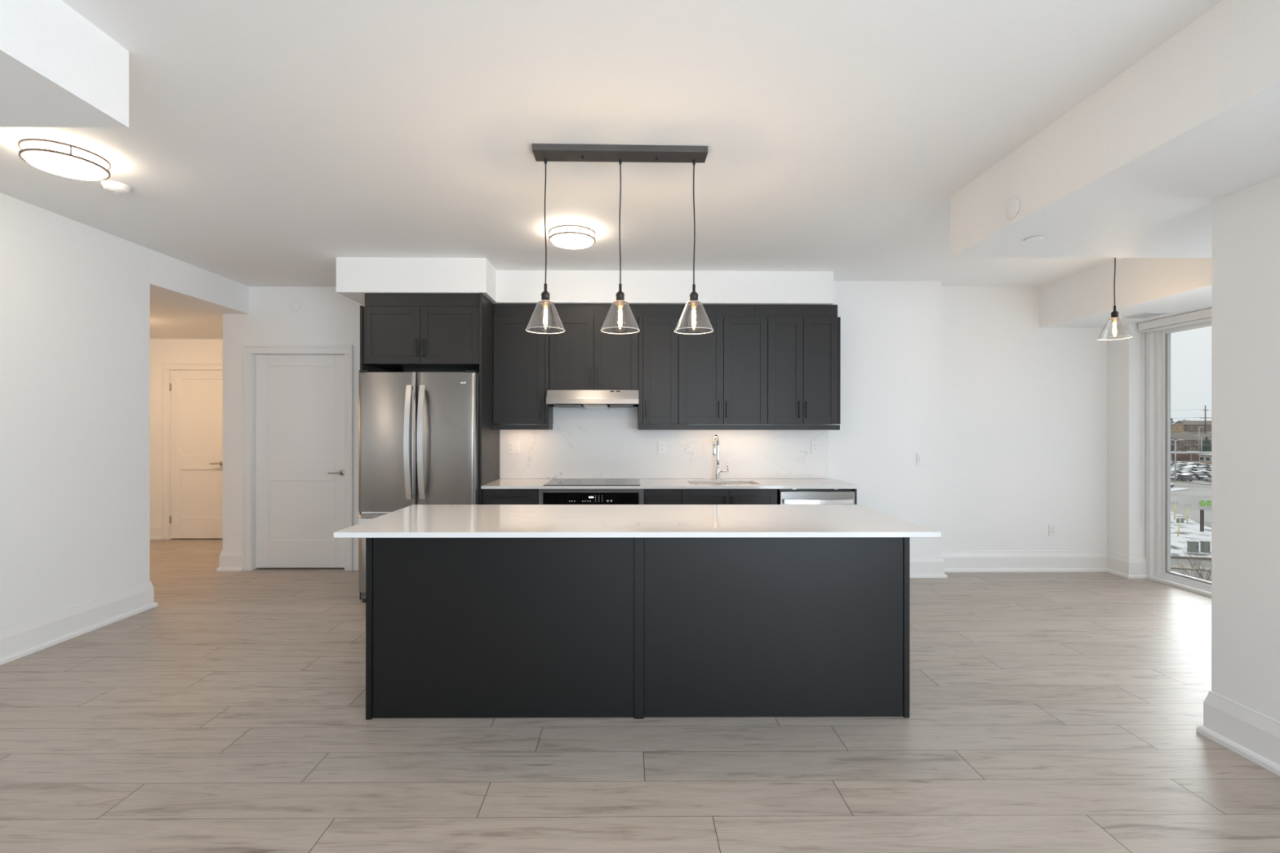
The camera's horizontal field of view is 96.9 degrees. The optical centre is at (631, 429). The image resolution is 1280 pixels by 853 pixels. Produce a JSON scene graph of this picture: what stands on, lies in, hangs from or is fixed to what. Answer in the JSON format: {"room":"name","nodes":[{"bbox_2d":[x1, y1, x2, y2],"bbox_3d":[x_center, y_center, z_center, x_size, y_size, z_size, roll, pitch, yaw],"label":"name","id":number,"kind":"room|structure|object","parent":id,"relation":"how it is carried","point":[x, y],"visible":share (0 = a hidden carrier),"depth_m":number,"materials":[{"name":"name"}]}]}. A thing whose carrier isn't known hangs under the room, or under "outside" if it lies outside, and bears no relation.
{"room":"open-plan kitchen","nodes":[
{"label":"open-plan kitchen","id":0,"kind":"room"},
{"bbox_2d":[0,192,150,629],"bbox_3d":[-3.739,-0.009,0.538,0.130,2.755,7.635,0,0,0],"label":"wall","id":1,"kind":"structure","parent":0,"point":[75,295],"depth_m":3.73,"materials":[{"name":"white paint"}]},
{"bbox_2d":[0,581,157,665],"bbox_3d":[-3.724,1.269,0.605,0.164,0.200,7.569,0,0,0],"label":"baseboard","id":2,"kind":"structure","parent":1,"relation":"attached to","point":[20,640],"depth_m":3.72,"materials":[{"name":"white paint"}]},
{"bbox_2d":[149,338,222,523],"bbox_3d":[-5.542,0.123,5.161,3.400,2.490,4.010,0,0,0],"label":"wall","id":3,"kind":"structure","parent":0,"point":[162,350],"depth_m":7.02,"materials":[{"name":"white paint"}]},
{"bbox_2d":[149,523,161,540],"bbox_3d":[-6.485,1.267,7.001,1.345,0.200,0.034,0,0,0],"label":"baseboard","id":4,"kind":"structure","parent":3,"relation":"attached to","point":[155,529],"depth_m":7.01,"materials":[{"name":"white paint"}]},
{"bbox_2d":[161,362,222,540],"bbox_3d":[-5.292,0.272,7.056,1.034,2.191,0.184,0,0,0],"label":"door","id":5,"kind":"structure","parent":3,"relation":"in","point":[192,393],"depth_m":7.03,"materials":[{"name":"white paint"}]},
{"bbox_2d":[150,248,248,338],"bbox_3d":[-5.475,-1.255,5.156,3.530,0.265,4.000,0,0,0],"label":"ceiling","id":6,"kind":"structure","parent":0,"point":[188,301],"depth_m":5.16,"materials":[{"name":"white paint"}]},
{"bbox_2d":[0,0,1222,286],"bbox_3d":[0.567,-1.442,1.205,8.750,0.120,8.900,0,0,0],"label":"ceiling","id":7,"kind":"structure","parent":0,"point":[265,143],"depth_m":2.56,"materials":[{"name":"white paint"}]},
{"bbox_2d":[0,0,128,127],"bbox_3d":[-2.743,-1.246,-0.552,1.844,0.279,5.240,0,0,0],"label":"bulkhead","id":8,"kind":"object","parent":7,"relation":"attached to","point":[58,68],"visible":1,"depth_m":1.88,"materials":[{"name":"white paint"}]},
{"bbox_2d":[17,136,111,180],"bbox_3d":[-2.822,-1.338,2.828,0.328,0.094,0.328,0,0,0],"label":"ceiling light","id":9,"kind":"object","parent":7,"relation":"attached to","point":[55,156],"visible":1,"depth_m":2.76,"materials":[{"name":"white glass"}]},
{"bbox_2d":[100,180,132,195],"bbox_3d":[-2.925,-1.365,3.217,0.132,0.040,0.132,0,0,0],"label":"smoke detector","id":10,"kind":"object","parent":7,"relation":"attached to","point":[114,187],"visible":1,"depth_m":3.19,"materials":[{"name":"white plastic"}]},
{"bbox_2d":[108,189,124,194],"bbox_3d":[-2.925,-1.348,3.217,0.068,0.004,0.068,0,0,5],"label":"grille","id":11,"kind":"object","parent":10,"relation":"attached to","point":[114,191],"depth_m":3.21,"materials":[{"name":"white plastic"}]},
{"bbox_2d":[548,222,595,248],"bbox_3d":[-0.415,-1.336,3.947,0.328,0.094,0.328,0,0,0],"label":"ceiling light","id":12,"kind":"object","parent":7,"relation":"attached to","point":[566,235],"visible":1,"depth_m":3.85,"materials":[{"name":"white glass"}]},
{"bbox_2d":[336,257,833,305],"bbox_3d":[-0.311,-1.243,4.913,4.145,0.280,0.670,0,0,0],"label":"soffit","id":13,"kind":"object","parent":7,"relation":"attached to","point":[356,277],"visible":0.75,"depth_m":4.93,"materials":[{"name":"white paint"}]},
{"bbox_2d":[493,303,837,317],"bbox_3d":[0.301,-1.047,4.998,3.029,0.110,0.020,0,0,0],"label":"cabinet filler","id":14,"kind":"object","parent":13,"relation":"attached to","point":[500,309],"visible":0.98,"depth_m":4.99,"materials":[{"name":"grey paint"}]},
{"bbox_2d":[525,143,713,334],"bbox_3d":[-0.060,-0.938,2.841,0.942,0.890,0.205,0,0,0],"label":"pendant light","id":15,"kind":"object","parent":7,"relation":"hanging from","point":[545,153],"visible":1,"depth_m":2.81,"materials":[{"name":"black metal"}]},
{"bbox_2d":[538,283,552,306],"bbox_3d":[-0.432,-0.674,2.837,0.068,0.113,0.068,0,0,0],"label":"socket","id":16,"kind":"object","parent":15,"relation":"attached to","point":[544,301],"depth_m":2.82,"materials":[{"name":"brown metal"}]},
{"bbox_2d":[613,283,626,306],"bbox_3d":[-0.058,-0.673,2.840,0.068,0.113,0.068,0,0,0],"label":"socket","id":17,"kind":"object","parent":15,"relation":"attached to","point":[620,301],"depth_m":2.82,"materials":[{"name":"brown metal"}]},
{"bbox_2d":[687,284,700,306],"bbox_3d":[0.312,-0.673,2.848,0.068,0.113,0.068,0,0,0],"label":"socket","id":18,"kind":"object","parent":15,"relation":"attached to","point":[694,301],"depth_m":2.83,"materials":[{"name":"brown metal"}]},
{"bbox_2d":[1097,257,1132,340],"bbox_3d":[3.509,-1.021,4.118,0.196,0.718,0.196,0,0,14],"label":"pendant light","id":19,"kind":"object","parent":7,"relation":"hanging from","point":[1114,314],"visible":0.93,"depth_m":4.11,"materials":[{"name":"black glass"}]},
{"bbox_2d":[1108,305,1120,321],"bbox_3d":[3.509,-0.843,4.118,0.068,0.113,0.068,0,0,0],"label":"socket","id":20,"kind":"object","parent":19,"relation":"attached to","point":[1114,314],"depth_m":4.11,"materials":[{"name":"brown metal"}]},
{"bbox_2d":[950,0,1279,257],"bbox_3d":[3.433,-1.200,0.125,3.035,0.360,6.495,0,0,0],"label":"bulkhead","id":21,"kind":"object","parent":7,"relation":"attached to","point":[1137,168],"visible":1,"depth_m":2.29,"materials":[{"name":"white paint"}]},
{"bbox_2d":[1005,197,1019,218],"bbox_3d":[1.890,-1.099,2.815,0.006,0.100,0.100,0,0,0],"label":"sprinkler cover","id":22,"kind":"object","parent":21,"relation":"attached to","point":[1013,205],"visible":1,"depth_m":2.81,"materials":[{"name":"white paint"}]},
{"bbox_2d":[1024,235,1044,242],"bbox_3d":[2.152,-1.018,3.032,0.086,0.006,0.086,0,0,0],"label":"sprinkler cover","id":23,"kind":"object","parent":21,"relation":"attached to","point":[1037,237],"visible":1,"depth_m":3.02,"materials":[{"name":"white paint"}]},
{"bbox_2d":[0,538,1279,852],"bbox_3d":[-1.142,1.431,2.016,12.150,0.120,10.550,0,0,0],"label":"floor","id":24,"kind":"structure","parent":0,"point":[1050,712],"depth_m":2.41,"materials":[{"name":"beige wood"}]},
{"bbox_2d":[360,305,395,599],"bbox_3d":[-2.186,0.186,4.897,0.017,2.368,0.668,0,0,0],"label":"panel","id":25,"kind":"object","parent":24,"relation":"on","point":[362,366],"visible":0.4,"depth_m":4.58,"materials":[{"name":"grey paint"}]},
{"bbox_2d":[358,369,479,602],"bbox_3d":[-1.696,0.453,4.772,0.919,1.836,0.830,0,0,0],"label":"refrigerator","id":26,"kind":"object","parent":24,"relation":"on","point":[419,432],"visible":0.69,"depth_m":4.46,"materials":[{"name":"grey"}]},
{"bbox_2d":[479,293,499,504],"bbox_3d":[-1.224,0.134,4.904,0.018,2.474,0.668,0,0,0],"label":"panel","id":27,"kind":"object","parent":24,"relation":"on","point":[489,437],"visible":0.36,"depth_m":4.72,"materials":[{"name":"grey paint"}]},
{"bbox_2d":[482,488,538,504],"bbox_3d":[-0.988,0.925,4.902,0.452,0.892,0.680,0,0,0],"label":"base cabinet","id":28,"kind":"object","parent":24,"relation":"on","point":[490,496],"visible":0.23,"depth_m":4.59,"materials":[{"name":"grey paint"}]},
{"bbox_2d":[480,478,862,488],"bbox_3d":[0.320,0.468,4.910,3.070,0.022,0.684,0,0,0],"label":"countertop","id":29,"kind":"structure","parent":28,"relation":"on","point":[501,483],"depth_m":4.76,"materials":[{"name":"white stone"}]},
{"bbox_2d":[543,479,639,485],"bbox_3d":[-0.325,0.452,4.865,0.783,0.007,0.565,0,0,0],"label":"cooktop","id":30,"kind":"object","parent":29,"relation":"in","point":[553,482],"visible":1,"depth_m":4.77,"materials":[{"name":"glass"}]},
{"bbox_2d":[712,434,728,479],"bbox_3d":[0.767,0.252,5.081,0.108,0.411,0.248,0,0,41],"label":"faucet","id":31,"kind":"object","parent":29,"relation":"on","point":[717,471],"visible":1,"depth_m":5.12,"materials":[{"name":"silver metal"}]},
{"bbox_2d":[689,483,752,484],"bbox_3d":[0.781,0.577,4.874,0.620,0.190,0.365,0,0,0],"label":"sink","id":32,"kind":"object","parent":29,"relation":"in","point":[690,483],"visible":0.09,"depth_m":5.04,"materials":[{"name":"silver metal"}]},
{"bbox_2d":[538,488,643,504],"bbox_3d":[-0.333,0.927,4.882,0.852,0.890,0.711,0,0,0],"label":"oven","id":33,"kind":"object","parent":24,"relation":"on","point":[546,496],"visible":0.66,"depth_m":4.58,"materials":[{"name":"grey"}]},
{"bbox_2d":[365,537,909,719],"bbox_3d":[0.030,0.926,3.041,2.579,0.892,0.718,0,0,0],"label":"kitchen island","id":34,"kind":"object","parent":24,"relation":"on","point":[636,628],"visible":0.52,"depth_m":2.69,"materials":[{"name":"grey paint"}]},
{"bbox_2d":[333,504,941,537],"bbox_3d":[0.026,0.468,2.975,2.694,0.024,0.925,0,0,0],"label":"island countertop","id":35,"kind":"structure","parent":34,"relation":"on","point":[414,521],"depth_m":2.79,"materials":[{"name":"white stone"}]},
{"bbox_2d":[643,488,681,504],"bbox_3d":[0.248,0.926,4.912,0.306,0.892,0.679,0,0,0],"label":"base cabinet","id":36,"kind":"object","parent":24,"relation":"on","point":[651,496],"visible":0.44,"depth_m":4.60,"materials":[{"name":"grey paint"}]},
{"bbox_2d":[681,488,777,504],"bbox_3d":[0.792,0.927,4.916,0.779,0.892,0.679,0,0,0],"label":"base cabinet","id":37,"kind":"object","parent":24,"relation":"on","point":[689,496],"visible":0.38,"depth_m":4.61,"materials":[{"name":"grey paint"}]},
{"bbox_2d":[777,488,854,504],"bbox_3d":[1.506,0.927,4.899,0.605,0.892,0.707,0,0,0],"label":"dishwasher","id":38,"kind":"object","parent":24,"relation":"on","point":[784,496],"visible":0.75,"depth_m":4.60,"materials":[{"name":"silver metal"}]},
{"bbox_2d":[852,488,857,504],"bbox_3d":[1.820,0.927,4.937,0.016,0.892,0.653,0,0,0],"label":"end panel","id":39,"kind":"object","parent":24,"relation":"on","point":[853,490],"visible":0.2,"depth_m":4.61,"materials":[{"name":"grey paint"}]},
{"bbox_2d":[222,280,1146,570],"bbox_3d":[0.462,-0.005,6.146,8.877,2.755,1.855,0,0,0],"label":"wall","id":40,"kind":"structure","parent":0,"point":[1042,426],"depth_m":5.48,"materials":[{"name":"white paint"}]},
{"bbox_2d":[216,550,242,571],"bbox_3d":[-3.892,1.269,6.252,0.241,0.200,1.574,0,0,0],"label":"baseboard","id":41,"kind":"structure","parent":40,"relation":"attached to","point":[229,560],"depth_m":5.48,"materials":[{"name":"white paint"}]},
{"bbox_2d":[290,302,299,311],"bbox_3d":[-3.268,-1.196,5.501,0.086,0.086,0.006,0,0,0],"label":"sprinkler cover","id":42,"kind":"object","parent":40,"relation":"attached to","point":[295,306],"visible":1,"depth_m":5.50,"materials":[{"name":"white paint"}]},
{"bbox_2d":[242,344,353,571],"bbox_3d":[-3.236,0.275,5.551,1.054,2.188,0.146,0,0,0],"label":"door","id":43,"kind":"structure","parent":40,"relation":"in","point":[298,399],"depth_m":5.55,"materials":[{"name":"white paint"}]},
{"bbox_2d":[363,293,479,372],"bbox_3d":[-1.705,-0.816,4.896,0.942,0.574,0.678,0,0,0],"label":"upper cabinet","id":44,"kind":"object","parent":40,"relation":"attached to","point":[403,332],"visible":0.98,"depth_m":4.59,"materials":[{"name":"grey paint"}]},
{"bbox_2d":[493,315,552,429],"bbox_3d":[-0.971,-0.494,5.085,0.487,0.994,0.315,0,0,0],"label":"upper cabinet","id":45,"kind":"object","parent":40,"relation":"attached to","point":[521,357],"depth_m":4.96,"materials":[{"name":"grey paint"}]},
{"bbox_2d":[546,390,638,408],"bbox_3d":[-0.329,-0.258,4.965,0.766,0.148,0.535,0,0,0],"label":"range hood","id":46,"kind":"object","parent":40,"relation":"attached to","point":[588,399],"visible":1,"depth_m":4.72,"materials":[{"name":"silver metal"}]},
{"bbox_2d":[549,316,638,390],"bbox_3d":[-0.334,-0.662,5.090,0.779,0.656,0.315,0,0,0],"label":"upper cabinet","id":47,"kind":"object","parent":40,"relation":"attached to","point":[583,357],"visible":0.81,"depth_m":4.97,"materials":[{"name":"grey paint"}]},
{"bbox_2d":[638,316,678,424],"bbox_3d":[0.233,-0.518,5.095,0.348,0.944,0.315,0,0,0],"label":"upper cabinet","id":48,"kind":"object","parent":40,"relation":"attached to","point":[658,341],"visible":0.98,"depth_m":4.97,"materials":[{"name":"grey paint"}]},
{"bbox_2d":[499,406,828,478],"bbox_3d":[0.301,0.124,5.243,3.037,0.663,0.018,0,0,0],"label":"backsplash","id":49,"kind":"structure","parent":40,"relation":"attached to","point":[582,442],"depth_m":5.23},
{"bbox_2d":[506,440,519,453],"bbox_3d":[-1.091,0.166,5.217,0.120,0.120,0.013,0,0,0],"label":"wall outlet","id":50,"kind":"object","parent":49,"relation":"attached to","point":[513,446],"visible":1,"depth_m":5.22,"materials":[{"name":"white plastic"}]},
{"bbox_2d":[508,444,512,451],"bbox_3d":[-1.114,0.166,5.215,0.033,0.066,0.003,0,0,0],"label":"receptacle","id":51,"kind":"object","parent":50,"relation":"attached to","point":[510,446],"depth_m":5.21,"materials":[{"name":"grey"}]},
{"bbox_2d":[657,440,666,453],"bbox_3d":[0.277,0.167,5.229,0.072,0.120,0.010,0,0,0],"label":"wall outlet","id":52,"kind":"object","parent":49,"relation":"attached to","point":[661,444],"visible":1,"depth_m":5.23,"materials":[{"name":"white plastic"}]},
{"bbox_2d":[660,444,663,451],"bbox_3d":[0.277,0.167,5.226,0.033,0.066,0.003,0,0,0],"label":"receptacle","id":53,"kind":"object","parent":52,"relation":"attached to","point":[661,445],"depth_m":5.23,"materials":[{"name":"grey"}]},
{"bbox_2d":[811,440,818,453],"bbox_3d":[1.694,0.164,5.240,0.072,0.120,0.010,0,0,0],"label":"wall outlet","id":54,"kind":"object","parent":49,"relation":"attached to","point":[815,444],"visible":1,"depth_m":5.24,"materials":[{"name":"white plastic"}]},
{"bbox_2d":[813,443,817,450],"bbox_3d":[1.694,0.164,5.238,0.033,0.066,0.003,0,0,0],"label":"receptacle","id":55,"kind":"object","parent":54,"relation":"attached to","point":[815,445],"depth_m":5.24,"materials":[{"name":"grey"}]},
{"bbox_2d":[678,316,767,424],"bbox_3d":[0.800,-0.517,5.099,0.782,0.944,0.315,0,0,0],"label":"upper cabinet","id":56,"kind":"object","parent":40,"relation":"attached to","point":[722,371],"visible":0.99,"depth_m":4.97,"materials":[{"name":"grey paint"}]},
{"bbox_2d":[698,424,773,425],"bbox_3d":[0.885,-0.037,5.037,0.750,0.016,0.030,0,0,0],"label":"light","id":57,"kind":"object","parent":56,"relation":"attached to","point":[699,424],"visible":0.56,"depth_m":5.02,"materials":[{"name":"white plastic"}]},
{"bbox_2d":[638,424,839,430],"bbox_3d":[0.945,-0.017,5.106,1.773,0.044,0.253,0,0,0],"label":"rail","id":58,"kind":"object","parent":56,"relation":"attached to","point":[641,427],"visible":1,"depth_m":4.98,"materials":[{"name":"grey paint"}]},
{"bbox_2d":[767,316,840,424],"bbox_3d":[1.513,-0.517,5.105,0.640,0.944,0.315,0,0,0],"label":"upper cabinet","id":59,"kind":"object","parent":40,"relation":"attached to","point":[804,353],"visible":1,"depth_m":4.98,"materials":[{"name":"grey paint"}]},
{"bbox_2d":[916,452,924,465],"bbox_3d":[2.685,0.274,5.265,0.072,0.120,0.013,0,0,0],"label":"light switch","id":60,"kind":"object","parent":40,"relation":"attached to","point":[920,455],"visible":1,"depth_m":5.26,"materials":[{"name":"white plastic"}]},
{"bbox_2d":[909,551,1147,578],"bbox_3d":[3.306,1.275,5.345,2.900,0.200,0.274,0,0,0],"label":"baseboard","id":61,"kind":"structure","parent":40,"relation":"attached to","point":[1123,566],"depth_m":5.46,"materials":[{"name":"white paint"}]},
{"bbox_2d":[1048,524,1056,536],"bbox_3d":[4.074,0.975,5.482,0.072,0.120,0.010,0,0,0],"label":"wall outlet","id":62,"kind":"object","parent":40,"relation":"attached to","point":[1052,527],"visible":1,"depth_m":5.48,"materials":[{"name":"white plastic"}]},
{"bbox_2d":[1051,526,1054,533],"bbox_3d":[4.074,0.975,5.480,0.033,0.066,0.003,0,0,0],"label":"receptacle","id":63,"kind":"object","parent":62,"relation":"attached to","point":[1052,527],"depth_m":5.48,"materials":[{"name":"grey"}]},
{"bbox_2d":[1039,257,1211,328],"bbox_3d":[4.371,-1.182,4.435,0.830,0.395,2.110,0,0,0],"label":"bulkhead","id":64,"kind":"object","parent":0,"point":[1178,286],"depth_m":4.61,"materials":[{"name":"white paint"}]},
{"bbox_2d":[1121,311,1173,318],"bbox_3d":[4.412,-0.979,4.855,0.220,0.011,0.240,0,0,0],"label":"ceiling vent","id":65,"kind":"object","parent":64,"relation":"attached to","point":[1146,314],"visible":1,"depth_m":4.84,"materials":[{"name":"white plastic"}]},
{"bbox_2d":[1211,175,1279,721],"bbox_3d":[3.788,0.177,-0.335,2.330,2.395,5.770,0,0,0],"label":"wall","id":66,"kind":"structure","parent":0,"point":[1246,223],"depth_m":2.40,"materials":[{"name":"white paint"}]},
{"bbox_2d":[1195,691,1279,776],"bbox_3d":[3.704,1.275,-0.268,2.234,0.200,5.704,0,0,0],"label":"baseboard","id":67,"kind":"structure","parent":66,"relation":"attached to","point":[1254,735],"depth_m":2.39,"materials":[{"name":"white paint"}]},
{"bbox_3d":[4.854,-0.002,3.906,0.130,2.755,2.695,0,0,0],"label":"wall window","id":68,"kind":"structure","parent":0,"visible":0},
{"bbox_2d":[1145,320,1211,597],"bbox_3d":[4.826,0.226,3.974,0.145,2.300,2.550,0,0,0],"label":"window","id":69,"kind":"structure","parent":68,"relation":"attached to","point":[1157,463],"depth_m":5.16,"materials":[{"name":"white plastic"}]},
{"bbox_2d":[1137,307,1211,525],"bbox_3d":[4.726,-0.044,3.970,0.085,1.874,2.525,0,0,0],"label":"roller shade","id":70,"kind":"object","parent":69,"relation":"attached to","point":[1204,315],"visible":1,"depth_m":5.00,"materials":[{"name":"fabric"}]},
{"label":"outside","id":71,"kind":"structure","parent":0,"visible":0},
{"bbox_2d":[1170,460,1211,582],"bbox_3d":[215.203,12.424,286.731,405.000,0.500,550.000,0,0,0],"label":"asphalt","id":72,"kind":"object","parent":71,"point":[1195,491],"depth_m":90.61,"materials":[{"name":"asphalt"}]},
{"bbox_2d":[1170,437,1180,451],"bbox_3d":[258.825,7.804,272.173,6.653,8.809,7.181,0,0,0],"label":"bare tree","id":73,"kind":"object","parent":72,"relation":"on","point":[1173,444],"visible":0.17,"depth_m":270.51,"materials":[{"name":"brown plant"}]},
{"bbox_2d":[1170,487,1189,491],"bbox_3d":[104.836,12.015,113.492,15.500,0.138,10.700,0,0,0],"label":"traffic island","id":74,"kind":"object","parent":72,"relation":"on","point":[1172,489],"visible":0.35,"depth_m":112.88,"materials":[{"name":"grey"}]},
{"bbox_2d":[1172,441,1189,453],"bbox_3d":[243.914,8.787,252.070,5.973,6.820,6.674,0,0,0],"label":"bare tree","id":75,"kind":"object","parent":72,"relation":"on","point":[1184,447],"visible":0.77,"depth_m":251.40,"materials":[{"name":"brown plant"}]},
{"bbox_2d":[1176,471,1190,473],"bbox_3d":[139.914,11.355,143.440,1.800,1.502,4.500,0,0,22],"label":"parked car","id":76,"kind":"object","parent":72,"relation":"on","point":[1177,472],"visible":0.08,"depth_m":143.28,"materials":[{"name":"grey paint"}]},
{"bbox_2d":[1176,474,1193,481],"bbox_3d":[130.218,11.347,133.813,1.800,1.502,4.500,0,0,22],"label":"parked car","id":77,"kind":"object","parent":72,"relation":"on","point":[1183,477],"visible":0.8,"depth_m":132.19,"materials":[{"name":"grey paint"}]},
{"bbox_2d":[1172,453,1200,460],"bbox_3d":[214.228,10.858,221.321,60.000,2.630,0.200,0,0,0],"label":"fence","id":78,"kind":"object","parent":72,"relation":"on","point":[1179,456],"visible":0.29,"depth_m":221.21,"materials":[{"name":"brown wood"}]},
{"bbox_2d":[1179,472,1195,479],"bbox_3d":[134.691,11.351,137.811,1.800,1.502,4.500,0,0,23],"label":"parked car","id":79,"kind":"object","parent":72,"relation":"on","point":[1192,474],"visible":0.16,"depth_m":136.22,"materials":[{"name":"grey paint"}]},
{"bbox_2d":[1170,405,1208,432],"bbox_3d":[243.479,-0.318,297.097,131.705,25.030,10.420,0,0,0],"label":"utility pole","id":80,"kind":"object","parent":72,"relation":"on","point":[1205,410],"visible":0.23,"depth_m":302.29,"materials":[{"name":"grey"}]},
{"bbox_2d":[1170,555,1211,559],"bbox_3d":[54.493,11.964,52.315,31.406,0.157,0.953,0,0,16],"label":"kerb","id":81,"kind":"object","parent":72,"relation":"on","point":[1171,557],"visible":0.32,"depth_m":52.71,"materials":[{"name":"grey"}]},
{"bbox_2d":[1170,480,1211,484],"bbox_3d":[120.747,12.028,124.720,19.500,0.138,23.500,0,0,0],"label":"ground border","id":82,"kind":"structure","parent":72,"relation":"on","point":[1171,481],"depth_m":126.81,"materials":[{"name":"concrete"}]},
{"bbox_2d":[1170,439,1183,481],"bbox_3d":[125.551,7.202,130.909,3.400,9.800,0.400,0,0,0],"label":"street lamp","id":83,"kind":"object","parent":82,"relation":"on","point":[1171,439],"visible":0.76,"depth_m":130.81,"materials":[{"name":"grey"}]},
{"bbox_2d":[1170,511,1211,557],"bbox_3d":[58.395,11.988,74.720,58.000,0.118,51.500,0,0,0],"label":"snow","id":84,"kind":"object","parent":72,"relation":"on","point":[1188,531],"visible":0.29,"depth_m":63.47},
{"bbox_2d":[1172,500,1177,519],"bbox_3d":[71.794,10.749,74.957,0.820,2.620,0.160,0,0,0],"label":"marker post","id":85,"kind":"object","parent":84,"relation":"on","point":[1173,501],"visible":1,"depth_m":74.93,"materials":[{"name":"yellow paint"}]},
{"bbox_2d":[1176,518,1183,536],"bbox_3d":[61.261,11.019,63.372,0.820,2.076,0.160,0,0,0],"label":"marker post","id":86,"kind":"object","parent":84,"relation":"on","point":[1177,519],"visible":0.93,"depth_m":63.30,"materials":[{"name":"yellow paint"}]},
{"bbox_2d":[1184,503,1191,522],"bbox_3d":[70.419,10.748,71.846,0.820,2.620,0.160,0,0,0],"label":"marker post","id":87,"kind":"object","parent":84,"relation":"on","point":[1186,505],"visible":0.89,"depth_m":71.80,"materials":[{"name":"yellow paint"}]},
{"bbox_2d":[1186,541,1199,552],"bbox_3d":[54.502,11.446,55.038,0.860,1.160,0.460,0,0,0],"label":"utility box","id":88,"kind":"object","parent":84,"relation":"on","point":[1192,546],"visible":0.88,"depth_m":54.84,"materials":[{"name":"grey metal"}]},
{"bbox_2d":[1195,498,1211,531],"bbox_3d":[67.014,10.101,66.195,2.400,3.910,0.367,0,0,0],"label":"station sign","id":89,"kind":"object","parent":84,"relation":"on","point":[1202,504],"visible":0.87,"depth_m":66.03,"materials":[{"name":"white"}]},
{"bbox_2d":[1200,540,1210,552],"bbox_3d":[55.702,11.447,55.047,0.660,1.160,0.460,0,0,0],"label":"utility box","id":90,"kind":"object","parent":84,"relation":"on","point":[1205,546],"visible":0.91,"depth_m":54.85,"materials":[{"name":"grey metal"}]},
{"bbox_2d":[1170,432,1211,450],"bbox_3d":[277.694,7.009,288.731,37.000,10.430,12.000,0,0,0],"label":"townhouse","id":91,"kind":"structure","parent":72,"relation":"on","point":[1188,437],"depth_m":284.32,"materials":[{"name":"brown brick"}]},
{"bbox_2d":[1170,542,1211,581],"bbox_3d":[26.631,8.511,26.162,3.586,7.041,5.432,0,0,35],"label":"bush","id":92,"kind":"object","parent":72,"relation":"on","point":[1188,559],"visible":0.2,"depth_m":26.44,"materials":[{"name":"brown plant"}]},
{"bbox_2d":[1170,451,1211,461],"bbox_3d":[215.257,10.434,217.729,66.000,3.480,4.000,0,0,0],"label":"platform canopy","id":93,"kind":"object","parent":72,"relation":"on","point":[1171,452],"visible":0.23,"depth_m":217.52,"materials":[{"name":"grey"}]},
{"bbox_2d":[1191,439,1204,451],"bbox_3d":[268.794,8.444,267.865,6.607,7.547,6.701,0,0,0],"label":"bare tree","id":94,"kind":"object","parent":72,"relation":"on","point":[1193,443],"visible":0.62,"depth_m":268.40,"materials":[{"name":"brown plant"}]},
{"bbox_2d":[1191,472,1207,479],"bbox_3d":[137.268,11.353,136.920,1.800,1.502,4.500,0,0,22],"label":"parked car","id":95,"kind":"object","parent":72,"relation":"on","point":[1199,476],"visible":0.56,"depth_m":136.24,"materials":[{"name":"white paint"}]},
{"bbox_2d":[1193,466,1205,470],"bbox_3d":[161.667,11.372,161.340,1.800,1.502,4.500,0,0,23],"label":"parked car","id":96,"kind":"object","parent":72,"relation":"on","point":[1194,467],"visible":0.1,"depth_m":160.86,"materials":[{"name":"grey paint"}]},
{"bbox_2d":[1198,453,1211,464],"bbox_3d":[190.401,10.064,180.929,9.100,4.180,10.000,0,0,0],"label":"kiosk","id":97,"kind":"object","parent":72,"relation":"on","point":[1204,458],"visible":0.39,"depth_m":183.66,"materials":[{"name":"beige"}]},
{"bbox_2d":[1204,475,1211,480],"bbox_3d":[135.282,11.351,131.660,1.800,1.502,4.500,0,0,22],"label":"parked car","id":98,"kind":"object","parent":72,"relation":"on","point":[1209,477],"visible":0.27,"depth_m":132.38,"materials":[{"name":"grey paint"}]},
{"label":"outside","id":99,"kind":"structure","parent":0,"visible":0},
{"bbox_2d":[1172,431,1211,453],"bbox_3d":[392.768,5.070,392.655,411.800,14.493,299.000,0,0,0],"label":"hill","id":100,"kind":"structure","parent":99,"point":[1184,431],"depth_m":395.13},
{"bbox_2d":[1170,423,1185,432],"bbox_3d":[382.757,0.143,406.975,16.800,8.330,13.000,0,0,0],"label":"brick block","id":101,"kind":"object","parent":100,"relation":"on","point":[1174,427],"visible":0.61,"depth_m":401.06,"materials":[{"name":"grey"}]},
{"bbox_2d":[1173,420,1211,431],"bbox_3d":[412.204,-0.983,413.811,26.000,10.630,12.000,0,0,0],"label":"house","id":102,"kind":"structure","parent":100,"relation":"on","point":[1190,425],"depth_m":408.37,"materials":[{"name":"brown brick"}]},
{"bbox_2d":[1198,435,1211,453],"bbox_3d":[250.449,6.847,247.327,6.824,10.710,6.895,0,0,0],"label":"evergreen tree","id":103,"kind":"object","parent":100,"relation":"on","point":[1206,446],"visible":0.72,"depth_m":246.48,"materials":[{"name":"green plant"}]},
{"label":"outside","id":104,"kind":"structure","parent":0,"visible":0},
{"bbox_2d":[1170,564,1211,571],"bbox_3d":[54.603,11.995,47.301,31.531,0.098,1.425,0,0,15],"label":"sidewalk","id":105,"kind":"structure","parent":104,"point":[1186,567],"depth_m":48.90,"materials":[{"name":"concrete"}]},
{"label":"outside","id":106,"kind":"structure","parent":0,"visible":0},
{"bbox_2d":[1170,522,1211,523],"bbox_3d":[74.427,11.658,70.748,30.001,0.113,0.370,0,0,0],"label":"overhead wire","id":107,"kind":"object","parent":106,"point":[1171,522],"visible":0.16,"depth_m":70.64,"materials":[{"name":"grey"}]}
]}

